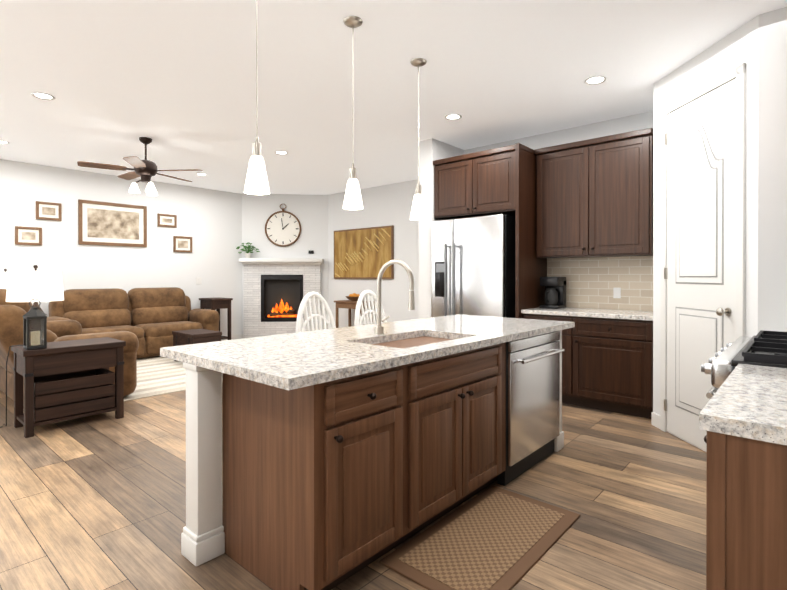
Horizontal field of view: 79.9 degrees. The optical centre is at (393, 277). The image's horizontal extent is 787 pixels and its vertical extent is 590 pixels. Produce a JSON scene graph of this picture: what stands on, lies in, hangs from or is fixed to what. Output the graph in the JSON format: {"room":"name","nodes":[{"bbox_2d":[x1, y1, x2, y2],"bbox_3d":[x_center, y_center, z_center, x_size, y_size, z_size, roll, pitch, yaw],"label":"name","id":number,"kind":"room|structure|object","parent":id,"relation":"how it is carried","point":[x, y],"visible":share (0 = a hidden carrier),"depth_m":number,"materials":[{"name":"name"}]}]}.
{"room":"kitchen and living room","nodes":[
{"label":"kitchen and living room","id":0,"kind":"room"},
{"bbox_2d":[0,159,241,335],"bbox_3d":[-5.458,-0.201,6.602,0.120,3.000,9.900,0,0,41],"label":"wall","id":1,"kind":"structure","parent":0,"point":[209,221],"depth_m":7.74,"materials":[{"name":"white paint"}]},
{"bbox_2d":[15,226,41,245],"bbox_3d":[-5.234,-0.592,6.742,0.025,0.260,0.310,0,0,41],"label":"frame","id":2,"kind":"object","parent":1,"relation":"attached to","point":[28,235],"visible":1,"depth_m":6.74,"materials":[{"name":"brown wood"}]},
{"bbox_2d":[36,201,61,220],"bbox_3d":[-5.075,-0.972,6.921,0.025,0.260,0.310,0,0,41],"label":"frame","id":3,"kind":"object","parent":1,"relation":"attached to","point":[48,211],"visible":1,"depth_m":6.92,"materials":[{"name":"brown wood"}]},
{"bbox_2d":[78,199,146,246],"bbox_3d":[-4.500,-0.850,7.574,0.025,0.690,0.990,0,0,41],"label":"frame","id":4,"kind":"object","parent":1,"relation":"attached to","point":[108,224],"visible":0.98,"depth_m":7.54,"materials":[{"name":"brown wood"}]},
{"bbox_2d":[158,213,176,227],"bbox_3d":[-3.947,-0.987,8.200,0.025,0.220,0.320,0,0,41],"label":"frame","id":5,"kind":"object","parent":1,"relation":"attached to","point":[166,220],"visible":0.96,"depth_m":8.20,"materials":[{"name":"brown wood"}]},
{"bbox_2d":[173,236,191,252],"bbox_3d":[-3.766,-0.588,8.408,0.025,0.280,0.330,0,0,41],"label":"frame","id":6,"kind":"object","parent":1,"relation":"attached to","point":[182,244],"visible":0.96,"depth_m":8.40,"materials":[{"name":"brown wood"}]},
{"bbox_2d":[242,194,327,333],"bbox_3d":[-2.153,-0.211,9.353,1.200,2.880,1.200,0,0,41],"label":"wall","id":7,"kind":"structure","parent":0,"point":[309,212],"depth_m":9.36,"materials":[{"name":"white paint"}]},
{"bbox_2d":[265,204,300,246],"bbox_3d":[-2.190,-1.032,9.319,0.710,0.852,0.050,0,0,-4],"label":"wall clock","id":8,"kind":"object","parent":7,"relation":"attached to","point":[282,228],"visible":0.98,"depth_m":9.32,"materials":[{"name":"brown wood"}]},
{"bbox_2d":[0,390,706,589],"bbox_3d":[-2.094,1.280,3.642,8.850,0.060,9.700,0,0,41],"label":"floor","id":9,"kind":"structure","parent":0,"point":[95,502],"depth_m":2.57,"materials":[{"name":"brown wood"}]},
{"bbox_2d":[11,337,125,437],"bbox_3d":[-2.782,0.908,4.047,0.450,0.680,0.730,0,0,41],"label":"end table","id":10,"kind":"object","parent":9,"relation":"on","point":[68,380],"visible":0.98,"depth_m":3.91,"materials":[{"name":"brown wood"}]},
{"bbox_2d":[0,265,63,427],"bbox_3d":[-3.111,0.566,3.837,0.407,1.338,0.698,0,0,41],"label":"table lamp","id":11,"kind":"object","parent":10,"relation":"on","point":[28,286],"visible":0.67,"depth_m":3.81,"materials":[{"name":"white fabric"}]},
{"bbox_2d":[23,299,46,349],"bbox_3d":[-2.871,0.369,3.763,0.170,0.398,0.170,0,0,41],"label":"lantern","id":12,"kind":"object","parent":10,"relation":"on","point":[34,329],"visible":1,"depth_m":3.74,"materials":[{"name":"grey metal"}]},
{"bbox_2d":[0,288,138,408],"bbox_3d":[-3.799,0.660,5.101,2.180,1.110,1.202,0,0,41],"label":"loveseat","id":13,"kind":"object","parent":9,"relation":"on","point":[11,322],"visible":0.38,"depth_m":4.59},
{"bbox_2d":[47,287,219,358],"bbox_3d":[-4.025,0.691,7.302,0.992,1.030,2.380,0,0,41],"label":"sofa","id":14,"kind":"object","parent":9,"relation":"on","point":[151,319],"visible":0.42,"depth_m":7.20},
{"bbox_2d":[124,356,185,401],"bbox_3d":[-2.779,1.233,6.592,2.620,0.012,2.780,0,0,41],"label":"rug","id":15,"kind":"object","parent":9,"relation":"on","point":[158,375],"depth_m":5.77,"materials":[{"name":"white fabric"}]},
{"bbox_2d":[172,329,221,360],"bbox_3d":[-2.858,1.007,6.834,0.644,0.437,0.444,0,0,41],"label":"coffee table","id":16,"kind":"object","parent":15,"relation":"on","point":[188,337],"visible":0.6,"depth_m":6.69,"materials":[{"name":"brown wood"}]},
{"bbox_2d":[199,297,232,339],"bbox_3d":[-3.232,0.807,8.549,0.490,0.850,0.400,0,0,41],"label":"side table","id":17,"kind":"object","parent":9,"relation":"on","point":[218,303],"visible":0.62,"depth_m":8.47,"materials":[{"name":"brown wood"}]},
{"bbox_2d":[239,251,323,337],"bbox_3d":[-2.184,0.349,9.221,1.600,1.760,0.275,0,0,-4],"label":"fireplace surround","id":18,"kind":"object","parent":9,"relation":"on","point":[276,290],"visible":0.96,"depth_m":9.21,"materials":[{"name":"brick"}]},
{"bbox_2d":[236,242,259,257],"bbox_3d":[-2.840,-0.521,9.162,0.332,0.310,0.342,0,0,41],"label":"mantel plant","id":19,"kind":"object","parent":18,"relation":"on","point":[247,250],"visible":0.98,"depth_m":9.13,"materials":[{"name":"green plant"}]},
{"bbox_2d":[296,291,335,332],"bbox_3d":[-0.469,0.681,3.500,0.454,1.143,0.425,0,0,41],"label":"stool","id":20,"kind":"object","parent":9,"relation":"on","point":[329,322],"visible":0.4,"depth_m":3.60,"materials":[{"name":"white wood"}]},
{"bbox_2d":[334,293,373,327],"bbox_3d":[-0.707,0.762,8.562,0.700,0.940,0.400,0,0,41],"label":"console table","id":21,"kind":"object","parent":9,"relation":"on","point":[350,303],"visible":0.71,"depth_m":8.51,"materials":[{"name":"brown wood"}]},
{"bbox_2d":[354,290,386,325],"bbox_3d":[-0.072,0.680,3.950,0.454,1.143,0.425,0,0,41],"label":"stool","id":22,"kind":"object","parent":9,"relation":"on","point":[359,318],"visible":0.25,"depth_m":4.04,"materials":[{"name":"white wood"}]},
{"bbox_2d":[176,327,572,589],"bbox_3d":[0.173,0.816,2.764,0.863,0.874,2.460,0,0,41],"label":"kitchen island","id":23,"kind":"object","parent":9,"relation":"on","point":[327,459],"depth_m":2.06,"materials":[{"name":"brown wood"}]},
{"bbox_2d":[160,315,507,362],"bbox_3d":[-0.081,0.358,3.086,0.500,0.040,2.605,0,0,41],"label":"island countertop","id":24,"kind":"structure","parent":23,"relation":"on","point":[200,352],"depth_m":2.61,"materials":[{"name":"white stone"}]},
{"bbox_2d":[372,335,459,346],"bbox_3d":[0.119,0.466,2.633,0.424,0.198,0.704,0,0,41],"label":"sink","id":25,"kind":"object","parent":24,"relation":"in","point":[405,340],"depth_m":2.79,"materials":[{"name":"silver metal"}]},
{"bbox_2d":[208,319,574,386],"bbox_3d":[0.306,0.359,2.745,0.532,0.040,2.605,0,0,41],"label":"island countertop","id":26,"kind":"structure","parent":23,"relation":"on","point":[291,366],"depth_m":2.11,"materials":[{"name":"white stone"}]},
{"bbox_2d":[431,214,514,317],"bbox_3d":[0.995,0.293,5.418,0.930,1.900,0.784,0,0,41],"label":"fridge","id":27,"kind":"object","parent":9,"relation":"on","point":[472,265],"visible":0.54,"depth_m":5.10,"materials":[{"name":"silver metal"}]},
{"bbox_2d":[379,485,579,589],"bbox_3d":[0.458,1.248,2.264,0.520,0.015,0.990,0,0,41],"label":"floor mat","id":28,"kind":"object","parent":9,"relation":"on","point":[492,537],"visible":1,"depth_m":2.18,"materials":[{"name":"brown fabric"}]},
{"bbox_2d":[521,256,652,418],"bbox_3d":[1.976,0.519,4.660,1.225,1.455,0.676,0,0,41],"label":"base cabinet","id":29,"kind":"object","parent":9,"relation":"on","point":[607,353],"visible":0.67,"depth_m":4.46,"materials":[{"name":"brown wood"}]},
{"bbox_2d":[540,277,565,308],"bbox_3d":[1.699,0.162,5.029,0.200,0.335,0.276,0,0,41],"label":"coffee maker","id":30,"kind":"object","parent":29,"relation":"on","point":[555,293],"visible":1,"depth_m":4.97,"materials":[{"name":"black plastic"}]},
{"bbox_2d":[699,424,786,589],"bbox_3d":[1.202,0.822,1.174,0.636,0.874,0.530,0,0,41],"label":"base cabinet","id":31,"kind":"object","parent":9,"relation":"on","point":[746,473],"depth_m":1.14,"materials":[{"name":"brown wood"}]},
{"bbox_2d":[699,364,786,439],"bbox_3d":[1.317,0.365,1.314,0.651,0.040,0.905,0,0,41],"label":"countertop","id":32,"kind":"structure","parent":31,"relation":"on","point":[753,398],"depth_m":1.28,"materials":[{"name":"white stone"}]},
{"bbox_2d":[701,330,786,398],"bbox_3d":[1.906,0.776,2.093,0.784,0.960,1.030,0,0,41],"label":"range","id":33,"kind":"object","parent":9,"relation":"on","point":[764,348],"visible":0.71,"depth_m":1.99,"materials":[{"name":"silver metal"}]},
{"bbox_3d":[-4.983,0.901,6.041,0.590,0.680,0.750,0,0,41],"label":"end table","id":34,"kind":"object","parent":9,"relation":"on","visible":0},
{"bbox_2d":[0,269,8,288],"bbox_3d":[-4.983,0.225,6.038,0.390,0.671,0.390,0,0,41],"label":"table lamp","id":35,"kind":"object","parent":34,"relation":"on","point":[3,280],"visible":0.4,"depth_m":5.89,"materials":[{"name":"white fabric"}]},
{"bbox_2d":[328,179,418,327],"bbox_3d":[-0.336,-0.209,8.632,4.880,3.000,0.120,0,0,41],"label":"wall","id":36,"kind":"structure","parent":0,"point":[387,205],"depth_m":8.37,"materials":[{"name":"white paint"}]},
{"bbox_2d":[334,225,393,278],"bbox_3d":[-0.591,-0.439,8.735,1.540,0.940,0.057,0,0,41],"label":"canvas art","id":37,"kind":"object","parent":36,"relation":"attached to","point":[363,253],"visible":1,"depth_m":8.68,"materials":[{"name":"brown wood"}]},
{"bbox_2d":[0,0,786,194],"bbox_3d":[-2.094,-1.660,3.631,8.850,0.060,9.700,0,0,41],"label":"ceiling","id":38,"kind":"structure","parent":0,"point":[174,81],"depth_m":3.82,"materials":[{"name":"white paint"}]},
{"bbox_2d":[31,92,54,99],"bbox_3d":[-3.148,-1.626,4.227,0.176,0.011,0.176,0,0,41],"label":"recessed light","id":39,"kind":"object","parent":38,"relation":"in","point":[42,96],"visible":0.9,"depth_m":4.22,"materials":[{"name":"white plastic"}]},
{"bbox_2d":[77,137,202,195],"bbox_3d":[-2.963,-1.314,5.577,1.255,0.644,1.305,0,0,41],"label":"fan","id":40,"kind":"object","parent":38,"relation":"hanging from","point":[145,170],"visible":1,"depth_m":5.47,"materials":[{"name":"brown wood"}]},
{"bbox_2d":[244,0,269,194],"bbox_3d":[-0.704,-1.030,2.420,0.128,1.189,0.128,0,0,41],"label":"pendant light","id":41,"kind":"object","parent":38,"relation":"hanging from","point":[256,182],"visible":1,"depth_m":2.40,"materials":[{"name":"white glass"}]},
{"bbox_2d":[275,151,287,154],"bbox_3d":[-1.471,-1.633,6.174,0.176,0.011,0.176,0,0,41],"label":"recessed light","id":42,"kind":"object","parent":38,"relation":"in","point":[281,152],"visible":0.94,"depth_m":6.17,"materials":[{"name":"white plastic"}]},
{"bbox_2d":[343,16,362,209],"bbox_3d":[-0.257,-1.032,2.987,0.128,1.189,0.128,0,0,41],"label":"pendant light","id":43,"kind":"object","parent":38,"relation":"hanging from","point":[352,199],"visible":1,"depth_m":2.97,"materials":[{"name":"white glass"}]},
{"bbox_2d":[410,58,426,219],"bbox_3d":[0.189,-1.034,3.553,0.128,1.189,0.128,0,0,41],"label":"pendant light","id":44,"kind":"object","parent":38,"relation":"hanging from","point":[418,211],"visible":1,"depth_m":3.53,"materials":[{"name":"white glass"}]},
{"bbox_2d":[445,114,461,119],"bbox_3d":[0.607,-1.628,4.782,0.176,0.011,0.176,0,0,41],"label":"recessed light","id":45,"kind":"object","parent":38,"relation":"in","point":[453,117],"visible":0.98,"depth_m":4.78,"materials":[{"name":"white"}]},
{"bbox_2d":[584,76,606,84],"bbox_3d":[1.670,-1.624,3.885,0.176,0.011,0.176,0,0,41],"label":"recessed light","id":46,"kind":"object","parent":38,"relation":"in","point":[595,80],"visible":0.98,"depth_m":3.89,"materials":[{"name":"white plastic"}]},
{"bbox_2d":[419,110,653,318],"bbox_3d":[2.408,-0.195,5.053,3.970,3.000,1.860,0,0,41],"label":"wall","id":47,"kind":"structure","parent":0,"point":[431,150],"depth_m":5.56,"materials":[{"name":"white paint"}]},
{"bbox_2d":[221,334,659,428],"bbox_3d":[-2.094,1.195,3.641,8.850,0.110,9.700,0,0,41],"label":"baseboard","id":48,"kind":"structure","parent":47,"relation":"attached to","point":[655,419],"depth_m":3.96,"materials":[{"name":"white wood"}]},
{"bbox_2d":[433,143,546,317],"bbox_3d":[1.093,-0.064,5.417,1.107,2.615,0.706,0,0,41],"label":"cabinet","id":49,"kind":"object","parent":47,"relation":"attached to","point":[498,181],"visible":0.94,"depth_m":5.04,"materials":[{"name":"brown wood"}]},
{"bbox_2d":[534,128,653,257],"bbox_3d":[2.043,-0.789,4.790,1.133,1.160,0.386,0,0,41],"label":"upper cabinet","id":50,"kind":"object","parent":47,"relation":"attached to","point":[594,197],"visible":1,"depth_m":4.63,"materials":[{"name":"brown wood"}]},
{"bbox_2d":[653,7,786,451],"bbox_3d":[2.720,-0.189,3.486,1.430,2.880,1.458,0,0,41],"label":"wall","id":51,"kind":"structure","parent":0,"point":[757,44],"depth_m":2.92,"materials":[{"name":"white paint"}]},
{"bbox_2d":[660,63,745,450],"bbox_3d":[2.220,-0.062,3.429,0.605,2.625,0.605,0,0,41],"label":"door","id":52,"kind":"structure","parent":51,"relation":"attached to","point":[703,227],"depth_m":3.40,"materials":[{"name":"white wood"}]}
]}

